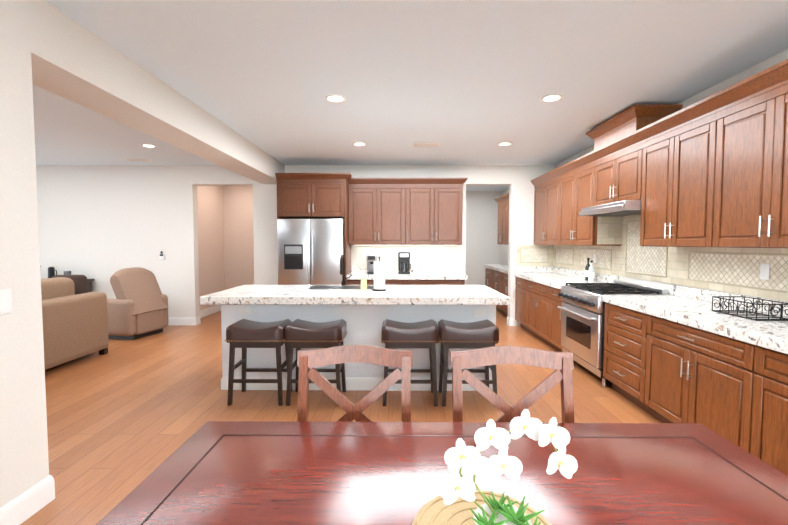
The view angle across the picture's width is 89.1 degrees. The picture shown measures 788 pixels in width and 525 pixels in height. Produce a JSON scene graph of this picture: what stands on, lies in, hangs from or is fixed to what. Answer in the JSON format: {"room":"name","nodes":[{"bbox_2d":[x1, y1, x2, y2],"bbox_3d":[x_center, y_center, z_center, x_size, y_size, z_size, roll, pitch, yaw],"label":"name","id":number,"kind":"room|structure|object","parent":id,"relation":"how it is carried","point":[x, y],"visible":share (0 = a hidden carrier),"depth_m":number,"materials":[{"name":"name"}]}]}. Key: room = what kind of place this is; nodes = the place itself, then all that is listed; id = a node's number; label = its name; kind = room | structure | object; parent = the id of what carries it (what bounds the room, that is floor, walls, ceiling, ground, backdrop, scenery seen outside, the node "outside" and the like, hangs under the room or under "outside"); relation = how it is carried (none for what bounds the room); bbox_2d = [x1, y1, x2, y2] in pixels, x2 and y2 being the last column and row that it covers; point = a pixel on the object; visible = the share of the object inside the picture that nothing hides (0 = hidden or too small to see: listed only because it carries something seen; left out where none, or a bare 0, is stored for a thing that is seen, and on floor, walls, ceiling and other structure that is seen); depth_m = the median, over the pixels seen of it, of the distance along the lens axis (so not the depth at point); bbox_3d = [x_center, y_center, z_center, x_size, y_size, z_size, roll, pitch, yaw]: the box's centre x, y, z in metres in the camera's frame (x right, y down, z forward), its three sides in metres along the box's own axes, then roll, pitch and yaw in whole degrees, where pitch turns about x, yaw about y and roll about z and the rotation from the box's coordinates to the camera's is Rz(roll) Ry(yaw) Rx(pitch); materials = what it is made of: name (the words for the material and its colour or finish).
{"room":"kitchen and dining room","nodes":[
{"label":"kitchen and dining room","id":0,"kind":"room"},
{"bbox_2d":[0,0,48,507],"bbox_3d":[-2.118,0.061,-0.212,0.380,2.740,4.730,0,3,1],"label":"wall","id":1,"kind":"structure","parent":0,"point":[24,463],"depth_m":2.03,"materials":[{"name":"paint"}]},
{"bbox_2d":[0,289,11,314],"bbox_3d":[-1.901,0.194,1.910,0.009,0.120,0.160,0,3,1],"label":"light switch","id":2,"kind":"object","parent":1,"relation":"attached to","point":[5,301],"visible":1,"depth_m":1.96,"materials":[{"name":"white plastic"}]},
{"bbox_2d":[0,475,54,524],"bbox_3d":[-2.118,1.359,-0.137,0.410,0.140,4.735,0,3,1],"label":"baseboard","id":3,"kind":"structure","parent":1,"relation":"attached to","point":[25,505],"depth_m":2.07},
{"bbox_2d":[29,0,284,183],"bbox_3d":[-2.067,-1.376,4.439,0.380,0.320,4.700,0,3,1],"label":"header beam","id":4,"kind":"structure","parent":0,"point":[74,61],"depth_m":2.91,"materials":[{"name":"paint"}]},
{"bbox_2d":[197,186,224,310],"bbox_3d":[-3.721,-0.328,7.821,0.100,2.740,1.620,0,3,1],"label":"wall","id":5,"kind":"structure","parent":0,"point":[210,199],"depth_m":8.04,"materials":[{"name":"paint"}]},
{"bbox_2d":[200,305,220,317],"bbox_3d":[-3.664,0.970,7.893,0.014,0.140,1.599,0,3,1],"label":"baseboard","id":6,"kind":"structure","parent":5,"relation":"attached to","point":[209,311],"depth_m":7.95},
{"bbox_2d":[225,185,253,289],"bbox_3d":[-2.897,-0.370,8.672,1.730,2.740,0.100,0,3,1],"label":"wall","id":7,"kind":"structure","parent":0,"point":[225,239],"depth_m":8.62,"materials":[{"name":"paint"}]},
{"bbox_2d":[36,165,555,325],"bbox_3d":[-2.566,-0.285,6.925,10.870,2.740,0.150,0,3,1],"label":"wall","id":8,"kind":"structure","parent":0,"point":[100,225],"depth_m":6.84,"materials":[{"name":"paint"}]},
{"bbox_2d":[159,251,164,258],"bbox_3d":[-3.982,-0.121,6.858,0.090,0.140,0.029,0,3,1],"label":"thermostat","id":9,"kind":"object","parent":8,"relation":"attached to","point":[161,255],"visible":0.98,"depth_m":6.85,"materials":[{"name":"white plastic"}]},
{"bbox_2d":[168,316,200,324],"bbox_3d":[-5.629,1.012,7.013,4.423,0.140,0.165,0,3,1],"label":"baseboard","id":10,"kind":"structure","parent":8,"relation":"attached to","point":[184,320],"depth_m":6.91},
{"bbox_2d":[351,266,461,273],"bbox_3d":[0.207,0.115,6.826,1.872,0.099,0.020,0,3,1],"label":"backsplash","id":11,"kind":"structure","parent":8,"relation":"attached to","point":[388,269],"depth_m":6.81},
{"bbox_2d":[348,178,467,244],"bbox_3d":[0.221,-0.819,6.585,1.906,1.076,0.416,0,3,1],"label":"upper cabinet","id":12,"kind":"object","parent":8,"relation":"attached to","point":[405,211],"visible":1,"depth_m":6.44,"materials":[{"name":"brown wood"}]},
{"bbox_2d":[507,316,513,325],"bbox_3d":[2.013,1.016,6.931,0.073,0.140,0.165,0,3,1],"label":"baseboard","id":13,"kind":"structure","parent":8,"relation":"attached to","point":[510,321],"depth_m":6.85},
{"bbox_2d":[517,266,552,273],"bbox_3d":[2.387,0.117,6.800,0.611,0.099,0.021,0,3,1],"label":"backsplash","id":14,"kind":"structure","parent":8,"relation":"attached to","point":[520,269],"depth_m":6.79,"materials":[{"name":"white stone"}]},
{"bbox_2d":[20,309,661,524],"bbox_3d":[-1.668,1.266,4.457,12.720,0.120,14.250,0,3,1],"label":"floor","id":15,"kind":"structure","parent":0,"point":[125,417],"depth_m":3.50,"materials":[{"name":"brown wood"}]},
{"bbox_2d":[41,275,108,369],"bbox_3d":[-4.173,0.717,4.019,0.980,1.019,2.374,0,3,1],"label":"sofa","id":16,"kind":"object","parent":15,"relation":"on","point":[75,319],"visible":0.56,"depth_m":4.63,"materials":[{"name":"beige fabric"}]},
{"bbox_2d":[86,279,93,292],"bbox_3d":[-5.779,0.692,6.701,1.250,0.810,0.421,0,3,1],"label":"console table","id":17,"kind":"object","parent":15,"relation":"on","point":[89,285],"visible":0.06,"depth_m":6.81,"materials":[{"name":"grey wood"}]},
{"bbox_2d":[48,267,56,277],"bbox_3d":[-5.703,0.179,6.686,0.142,0.215,0.100,0,3,1],"label":"kettle","id":18,"kind":"object","parent":17,"relation":"on","point":[51,272],"visible":0.75,"depth_m":6.65,"materials":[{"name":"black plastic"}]},
{"bbox_2d":[64,270,70,274],"bbox_3d":[-5.454,0.211,6.685,0.100,0.150,0.100,0,3,1],"label":"speaker","id":19,"kind":"object","parent":17,"relation":"on","point":[68,272],"visible":0.54,"depth_m":6.65,"materials":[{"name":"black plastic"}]},
{"bbox_2d":[107,267,168,339],"bbox_3d":[-4.058,0.599,6.195,0.799,1.045,0.780,1,3,13],"label":"recliner","id":20,"kind":"object","parent":15,"relation":"on","point":[137,307],"visible":0.85,"depth_m":5.94,"materials":[{"name":"fabric"}]},
{"bbox_2d":[225,319,292,405],"bbox_3d":[-1.216,0.892,3.658,0.513,0.705,0.375,0,3,1],"label":"bar stool","id":21,"kind":"object","parent":15,"relation":"on","point":[244,334],"visible":0.88,"depth_m":3.50,"materials":[{"name":"brown leather"}]},
{"bbox_2d":[277,219,344,284],"bbox_3d":[-1.271,0.214,6.441,1.000,1.790,0.776,0,3,1],"label":"refrigerator","id":22,"kind":"object","parent":15,"relation":"on","point":[311,251],"visible":0.62,"depth_m":6.09,"materials":[{"name":"metal"}]},
{"bbox_2d":[275,173,351,284],"bbox_3d":[-1.236,-0.138,6.491,1.138,2.488,0.696,0,3,1],"label":"tall cabinet","id":23,"kind":"object","parent":15,"relation":"on","point":[312,195],"visible":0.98,"depth_m":6.18,"materials":[{"name":"brown wood"}]},
{"bbox_2d":[284,319,346,405],"bbox_3d":[-0.702,0.892,3.653,0.513,0.705,0.375,0,3,1],"label":"bar stool","id":24,"kind":"object","parent":15,"relation":"on","point":[299,334],"visible":0.98,"depth_m":3.49,"materials":[{"name":"brown leather"}]},
{"bbox_2d":[297,345,411,421],"bbox_3d":[-0.165,0.855,1.466,0.478,0.991,0.537,0,3,1],"label":"dining chair","id":25,"kind":"object","parent":15,"relation":"on","point":[312,359],"visible":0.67,"depth_m":1.66,"materials":[{"name":"brown wood"}]},
{"bbox_2d":[221,305,495,390],"bbox_3d":[-0.340,0.786,4.250,2.666,0.859,0.816,0,3,1],"label":"kitchen island","id":26,"kind":"object","parent":15,"relation":"on","point":[364,315],"depth_m":3.85,"materials":[{"name":"paint"}]},
{"bbox_2d":[200,285,509,304],"bbox_3d":[-0.356,0.323,4.147,2.810,0.074,1.050,0,3,1],"label":"island countertop","id":27,"kind":"structure","parent":26,"relation":"on","point":[243,294],"depth_m":3.71,"materials":[{"name":"white stone"}]},
{"bbox_2d":[340,254,351,284],"bbox_3d":[-0.547,0.087,4.548,0.130,0.356,0.213,0,3,1],"label":"island faucet","id":28,"kind":"object","parent":27,"relation":"on","point":[342,272],"visible":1,"depth_m":4.61,"materials":[{"name":"black metal"}]},
{"bbox_2d":[360,271,366,290],"bbox_3d":[-0.313,0.189,4.115,0.067,0.195,0.064,0,3,1],"label":"bottle","id":29,"kind":"object","parent":27,"relation":"on","point":[363,283],"visible":1,"depth_m":4.09,"materials":[{"name":"yellow plastic"}]},
{"bbox_2d":[372,256,386,290],"bbox_3d":[-0.151,0.111,4.120,0.150,0.350,0.150,0,3,1],"label":"paper towel roll","id":30,"kind":"object","parent":27,"relation":"on","point":[379,275],"visible":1,"depth_m":4.07,"materials":[{"name":"white paper"}]},
{"bbox_2d":[347,278,373,284],"bbox_3d":[-0.463,0.677,6.556,0.539,0.854,0.630,0,3,1],"label":"base cabinet","id":31,"kind":"object","parent":15,"relation":"on","point":[350,281],"depth_m":6.22,"materials":[{"name":"brown wood"}]},
{"bbox_2d":[381,319,439,406],"bbox_3d":[0.143,0.893,3.644,0.513,0.705,0.375,0,3,1],"label":"bar stool","id":32,"kind":"object","parent":15,"relation":"on","point":[421,334],"visible":1,"depth_m":3.48,"materials":[{"name":"brown leather"}]},
{"bbox_2d":[385,278,437,284],"bbox_3d":[0.186,0.677,6.549,1.007,0.854,0.630,0,3,1],"label":"base cabinet","id":33,"kind":"object","parent":15,"relation":"on","point":[388,281],"depth_m":6.21,"materials":[{"name":"brown wood"}]},
{"bbox_2d":[346,270,465,277],"bbox_3d":[0.203,0.214,6.514,1.872,0.069,0.653,0,3,1],"label":"countertop","id":34,"kind":"structure","parent":33,"relation":"on","point":[355,273],"depth_m":6.19,"materials":[{"name":"white stone"}]},
{"bbox_2d":[366,254,377,273],"bbox_3d":[-0.355,0.020,6.500,0.170,0.320,0.300,0,3,1],"label":"coffee maker","id":35,"kind":"object","parent":34,"relation":"on","point":[371,259],"visible":0.9,"depth_m":6.37,"materials":[{"name":"silver metal"}]},
{"bbox_2d":[398,252,410,273],"bbox_3d":[0.171,0.005,6.493,0.202,0.350,0.262,0,3,1],"label":"drip coffee maker","id":36,"kind":"object","parent":34,"relation":"on","point":[404,265],"visible":1,"depth_m":6.39,"materials":[{"name":"black plastic"}]},
{"bbox_2d":[96,421,787,524],"bbox_3d":[0.209,0.996,0.955,1.830,0.760,1.100,0,3,1],"label":"dining table","id":37,"kind":"object","parent":15,"relation":"on","point":[286,473],"visible":0.96,"depth_m":1.13,"materials":[{"name":"brown wood"}]},
{"bbox_2d":[412,490,550,524],"bbox_3d":[0.204,0.611,0.896,0.330,0.012,0.330,0,3,1],"label":"placemat","id":38,"kind":"object","parent":37,"relation":"on","point":[438,511],"visible":0.44,"depth_m":0.97,"materials":[{"name":"beige wicker"}]},
{"bbox_2d":[439,409,577,524],"bbox_3d":[0.255,0.473,0.859,0.311,0.267,0.155,0,3,1],"label":"orchid arrangement","id":39,"kind":"object","parent":38,"relation":"on","point":[464,463],"visible":1,"depth_m":0.89,"materials":[{"name":"plant"}]},
{"bbox_2d":[438,278,465,284],"bbox_3d":[0.835,0.677,6.542,0.540,0.854,0.630,0,3,1],"label":"base cabinet","id":40,"kind":"object","parent":15,"relation":"on","point":[441,281],"depth_m":6.21,"materials":[{"name":"brown wood"}]},
{"bbox_2d":[438,319,499,406],"bbox_3d":[0.663,0.893,3.638,0.513,0.705,0.375,0,3,1],"label":"bar stool","id":41,"kind":"object","parent":15,"relation":"on","point":[479,334],"visible":0.94,"depth_m":3.48,"materials":[{"name":"brown leather"}]},
{"bbox_2d":[485,268,491,287],"bbox_3d":[2.428,0.563,8.903,0.620,0.854,0.812,0,3,1],"label":"base cabinet","id":42,"kind":"object","parent":15,"relation":"on","point":[488,271],"depth_m":8.97,"materials":[{"name":"brown wood"}]},
{"bbox_2d":[492,272,499,310],"bbox_3d":[2.420,0.598,8.170,0.620,0.854,0.904,0,3,1],"label":"base cabinet","id":43,"kind":"object","parent":15,"relation":"on","point":[496,277],"depth_m":8.25,"materials":[{"name":"brown wood"}]},
{"bbox_2d":[500,272,507,315],"bbox_3d":[2.412,0.635,7.422,0.620,0.854,0.842,0,3,1],"label":"base cabinet","id":44,"kind":"object","parent":15,"relation":"on","point":[503,275],"depth_m":7.69,"materials":[{"name":"brown wood"}]},
{"bbox_2d":[484,264,507,271],"bbox_3d":[2.408,0.135,8.150,0.643,0.069,2.345,0,3,1],"label":"countertop","id":45,"kind":"structure","parent":44,"relation":"on","point":[495,267],"depth_m":8.49,"materials":[{"name":"white stone"}]},
{"bbox_2d":[450,346,574,422],"bbox_3d":[0.476,0.856,1.449,0.498,0.991,0.537,0,3,2],"label":"dining chair","id":46,"kind":"object","parent":15,"relation":"on","point":[562,362],"visible":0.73,"depth_m":1.64,"materials":[{"name":"brown wood"}]},
{"bbox_2d":[513,278,524,328],"bbox_3d":[2.389,0.680,6.487,0.645,0.854,0.704,0,3,1],"label":"base cabinet","id":47,"kind":"object","parent":15,"relation":"on","point":[519,291],"depth_m":6.57,"materials":[{"name":"brown wood"}]},
{"bbox_2d":[525,282,544,341],"bbox_3d":[2.381,0.716,5.738,0.645,0.854,1.044,0,3,1],"label":"base cabinet","id":48,"kind":"object","parent":15,"relation":"on","point":[538,312],"depth_m":5.83,"materials":[{"name":"brown wood"}]},
{"bbox_2d":[514,274,611,289],"bbox_3d":[2.370,0.249,5.806,0.668,0.069,2.022,0,3,1],"label":"countertop","id":49,"kind":"structure","parent":48,"relation":"on","point":[557,281],"depth_m":5.61,"materials":[{"name":"white stone"}]},
{"bbox_2d":[585,258,589,280],"bbox_3d":[2.562,0.088,5.281,0.074,0.302,0.076,0,3,1],"label":"wine bottle","id":50,"kind":"object","parent":49,"relation":"on","point":[587,266],"visible":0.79,"depth_m":5.26,"materials":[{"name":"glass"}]},
{"bbox_2d":[588,260,593,281],"bbox_3d":[2.550,0.108,5.172,0.068,0.272,0.070,0,3,1],"label":"wine bottle","id":51,"kind":"object","parent":49,"relation":"on","point":[591,274],"visible":1,"depth_m":5.15,"materials":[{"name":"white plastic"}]},
{"bbox_2d":[545,286,573,360],"bbox_3d":[2.373,0.748,5.079,0.645,0.854,0.522,0,3,1],"label":"base cabinet","id":52,"kind":"object","parent":15,"relation":"on","point":[553,314],"depth_m":5.18,"materials":[{"name":"brown wood"}]},
{"bbox_2d":[557,280,667,386],"bbox_3d":[2.297,0.723,4.353,0.729,0.975,0.912,0,3,1],"label":"range","id":53,"kind":"object","parent":15,"relation":"on","point":[582,321],"visible":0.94,"depth_m":4.19,"materials":[{"name":"metal"}]},
{"bbox_2d":[603,304,641,407],"bbox_3d":[2.357,0.823,3.531,0.645,0.854,0.722,0,3,1],"label":"base cabinet","id":54,"kind":"object","parent":15,"relation":"on","point":[622,360],"depth_m":3.55,"materials":[{"name":"brown wood"}]},
{"bbox_2d":[642,312,737,442],"bbox_3d":[2.348,0.863,2.718,0.645,0.854,1.032,0,3,1],"label":"base cabinet","id":55,"kind":"object","parent":15,"relation":"on","point":[682,354],"depth_m":2.74,"materials":[{"name":"brown wood"}]},
{"bbox_2d":[602,296,787,355],"bbox_3d":[2.324,0.453,1.600,0.668,0.069,4.544,0,3,1],"label":"countertop","id":56,"kind":"structure","parent":55,"relation":"on","point":[699,314],"depth_m":2.69,"materials":[{"name":"white stone"}]},
{"bbox_2d":[712,296,787,320],"bbox_3d":[2.429,0.308,2.731,0.237,0.109,0.370,0,3,1],"label":"basket","id":57,"kind":"object","parent":56,"relation":"on","point":[737,311],"visible":1,"depth_m":2.70,"materials":[{"name":"black metal"}]},
{"bbox_2d":[734,340,787,474],"bbox_3d":[2.338,0.908,1.784,0.645,0.854,1.083,0,3,1],"label":"base cabinet","id":58,"kind":"object","parent":15,"relation":"on","point":[761,430],"depth_m":2.19,"materials":[{"name":"brown wood"}]},
{"bbox_2d":[32,0,787,190],"bbox_3d":[-2.593,-1.591,4.329,10.870,0.120,14.250,0,3,1],"label":"ceiling","id":59,"kind":"structure","parent":0,"point":[467,82],"depth_m":3.04,"materials":[{"name":"paint"}]},
{"bbox_2d":[125,159,151,160],"bbox_3d":[-4.046,-1.622,6.340,0.360,0.011,0.160,0,3,1],"label":"ceiling vent","id":60,"kind":"object","parent":59,"relation":"in","point":[138,159],"visible":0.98,"depth_m":6.32,"materials":[{"name":"metal"}]},
{"bbox_2d":[140,144,156,147],"bbox_3d":[-3.326,-1.579,5.424,0.196,0.008,0.196,0,3,1],"label":"recessed light","id":61,"kind":"object","parent":59,"relation":"in","point":[149,145],"visible":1,"depth_m":5.40,"materials":[{"name":"white"}]},
{"bbox_2d":[325,95,345,102],"bbox_3d":[-0.535,-1.494,3.655,0.196,0.008,0.196,0,3,1],"label":"recessed light","id":62,"kind":"object","parent":59,"relation":"in","point":[335,98],"visible":1,"depth_m":3.65,"materials":[{"name":"white"}]},
{"bbox_2d":[352,142,366,145],"bbox_3d":[-0.457,-1.575,5.333,0.196,0.008,0.196,0,3,1],"label":"recessed light","id":63,"kind":"object","parent":59,"relation":"in","point":[359,144],"visible":1,"depth_m":5.33,"materials":[{"name":"white"}]},
{"bbox_2d":[413,143,439,145],"bbox_3d":[0.433,-1.574,5.353,0.360,0.011,0.160,0,3,1],"label":"ceiling vent","id":64,"kind":"object","parent":59,"relation":"in","point":[426,144],"visible":0.96,"depth_m":5.31,"materials":[{"name":"metal"}]},
{"bbox_2d":[497,142,511,145],"bbox_3d":[1.473,-1.574,5.322,0.196,0.008,0.196,0,3,1],"label":"recessed light","id":65,"kind":"object","parent":59,"relation":"in","point":[504,144],"visible":0.96,"depth_m":5.33,"materials":[{"name":"white"}]},
{"bbox_2d":[540,94,562,102],"bbox_3d":[1.435,-1.493,3.644,0.196,0.008,0.196,0,3,1],"label":"recessed light","id":66,"kind":"object","parent":59,"relation":"in","point":[552,98],"visible":1,"depth_m":3.64,"materials":[{"name":"white"}]},
{"bbox_2d":[465,191,501,284],"bbox_3d":[1.891,-0.449,10.318,1.730,2.740,0.100,0,3,1],"label":"wall","id":67,"kind":"structure","parent":0,"point":[483,247],"depth_m":10.24,"materials":[{"name":"paint"}]},
{"bbox_2d":[501,49,787,301],"bbox_3d":[2.767,-0.160,4.340,0.150,2.740,14.250,0,3,1],"label":"wall","id":68,"kind":"structure","parent":0,"point":[756,69],"depth_m":3.48,"materials":[{"name":"paint"}]},
{"bbox_2d":[498,197,505,244],"bbox_3d":[2.563,-0.922,8.830,0.350,1.048,0.812,0,3,1],"label":"upper cabinet","id":69,"kind":"object","parent":68,"relation":"attached to","point":[502,201],"depth_m":8.82,"materials":[{"name":"brown wood"}]},
{"bbox_2d":[506,193,508,244],"bbox_3d":[2.555,-0.886,8.097,0.350,1.048,0.904,0,3,1],"label":"upper cabinet","id":70,"kind":"object","parent":68,"relation":"attached to","point":[507,195],"depth_m":8.40,"materials":[{"name":"brown wood"}]},
{"bbox_2d":[534,171,554,244],"bbox_3d":[2.534,-0.812,6.198,0.350,1.083,1.132,0,3,1],"label":"upper cabinet","id":71,"kind":"object","parent":68,"relation":"attached to","point":[544,197],"depth_m":6.23,"materials":[{"name":"brown wood"}]},
{"bbox_2d":[553,266,618,281],"bbox_3d":[2.694,0.165,5.799,0.020,0.099,2.022,0,3,1],"label":"backsplash","id":72,"kind":"structure","parent":68,"relation":"attached to","point":[556,270],"depth_m":5.70,"materials":[{"name":"white stone"}]},
{"bbox_2d":[555,155,621,245],"bbox_3d":[2.523,-0.765,5.227,0.350,1.083,1.062,0,3,1],"label":"upper cabinet","id":73,"kind":"object","parent":68,"relation":"attached to","point":[572,180],"depth_m":5.18,"materials":[{"name":"brown wood"}]},
{"bbox_2d":[591,131,638,205],"bbox_3d":[2.512,-0.936,4.226,0.350,0.643,0.920,0,3,1],"label":"upper cabinet","id":74,"kind":"object","parent":68,"relation":"attached to","point":[615,167],"depth_m":4.19,"materials":[{"name":"brown wood"}]},
{"bbox_2d":[579,200,640,215],"bbox_3d":[2.429,-0.565,4.245,0.518,0.098,0.910,0,3,1],"label":"under-cabinet range hood","id":75,"kind":"object","parent":74,"relation":"attached to","point":[625,207],"visible":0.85,"depth_m":4.05,"materials":[{"name":"silver metal"}]},
{"bbox_2d":[516,214,787,300],"bbox_3d":[2.360,-0.109,3.068,0.634,0.707,7.464,0,3,1],"label":"tile backsplash","id":76,"kind":"structure","parent":68,"relation":"attached to","point":[730,270],"depth_m":3.90,"materials":[{"name":"tile"}]},
{"bbox_2d":[760,263,769,279],"bbox_3d":[2.651,0.065,2.861,0.006,0.115,0.070,0,3,1],"label":"outlet","id":77,"kind":"object","parent":76,"relation":"attached to","point":[764,271],"visible":1,"depth_m":2.86,"materials":[{"name":"white plastic"}]},
{"bbox_2d":[639,99,706,246],"bbox_3d":[2.502,-0.672,3.307,0.350,1.083,0.942,0,3,1],"label":"upper cabinet","id":78,"kind":"object","parent":68,"relation":"attached to","point":[672,150],"depth_m":3.32,"materials":[{"name":"brown wood"}]},
{"bbox_2d":[670,284,787,315],"bbox_3d":[2.648,0.369,1.592,0.020,0.099,4.544,0,3,1],"label":"backsplash","id":79,"kind":"structure","parent":68,"relation":"attached to","point":[675,290],"depth_m":3.29,"materials":[{"name":"white stone"}]},
{"bbox_2d":[703,59,787,247],"bbox_3d":[2.493,-0.630,2.449,0.350,1.083,1.024,0,3,1],"label":"upper cabinet","id":80,"kind":"object","parent":68,"relation":"attached to","point":[710,171],"depth_m":2.61,"materials":[{"name":"brown wood"}]}
]}

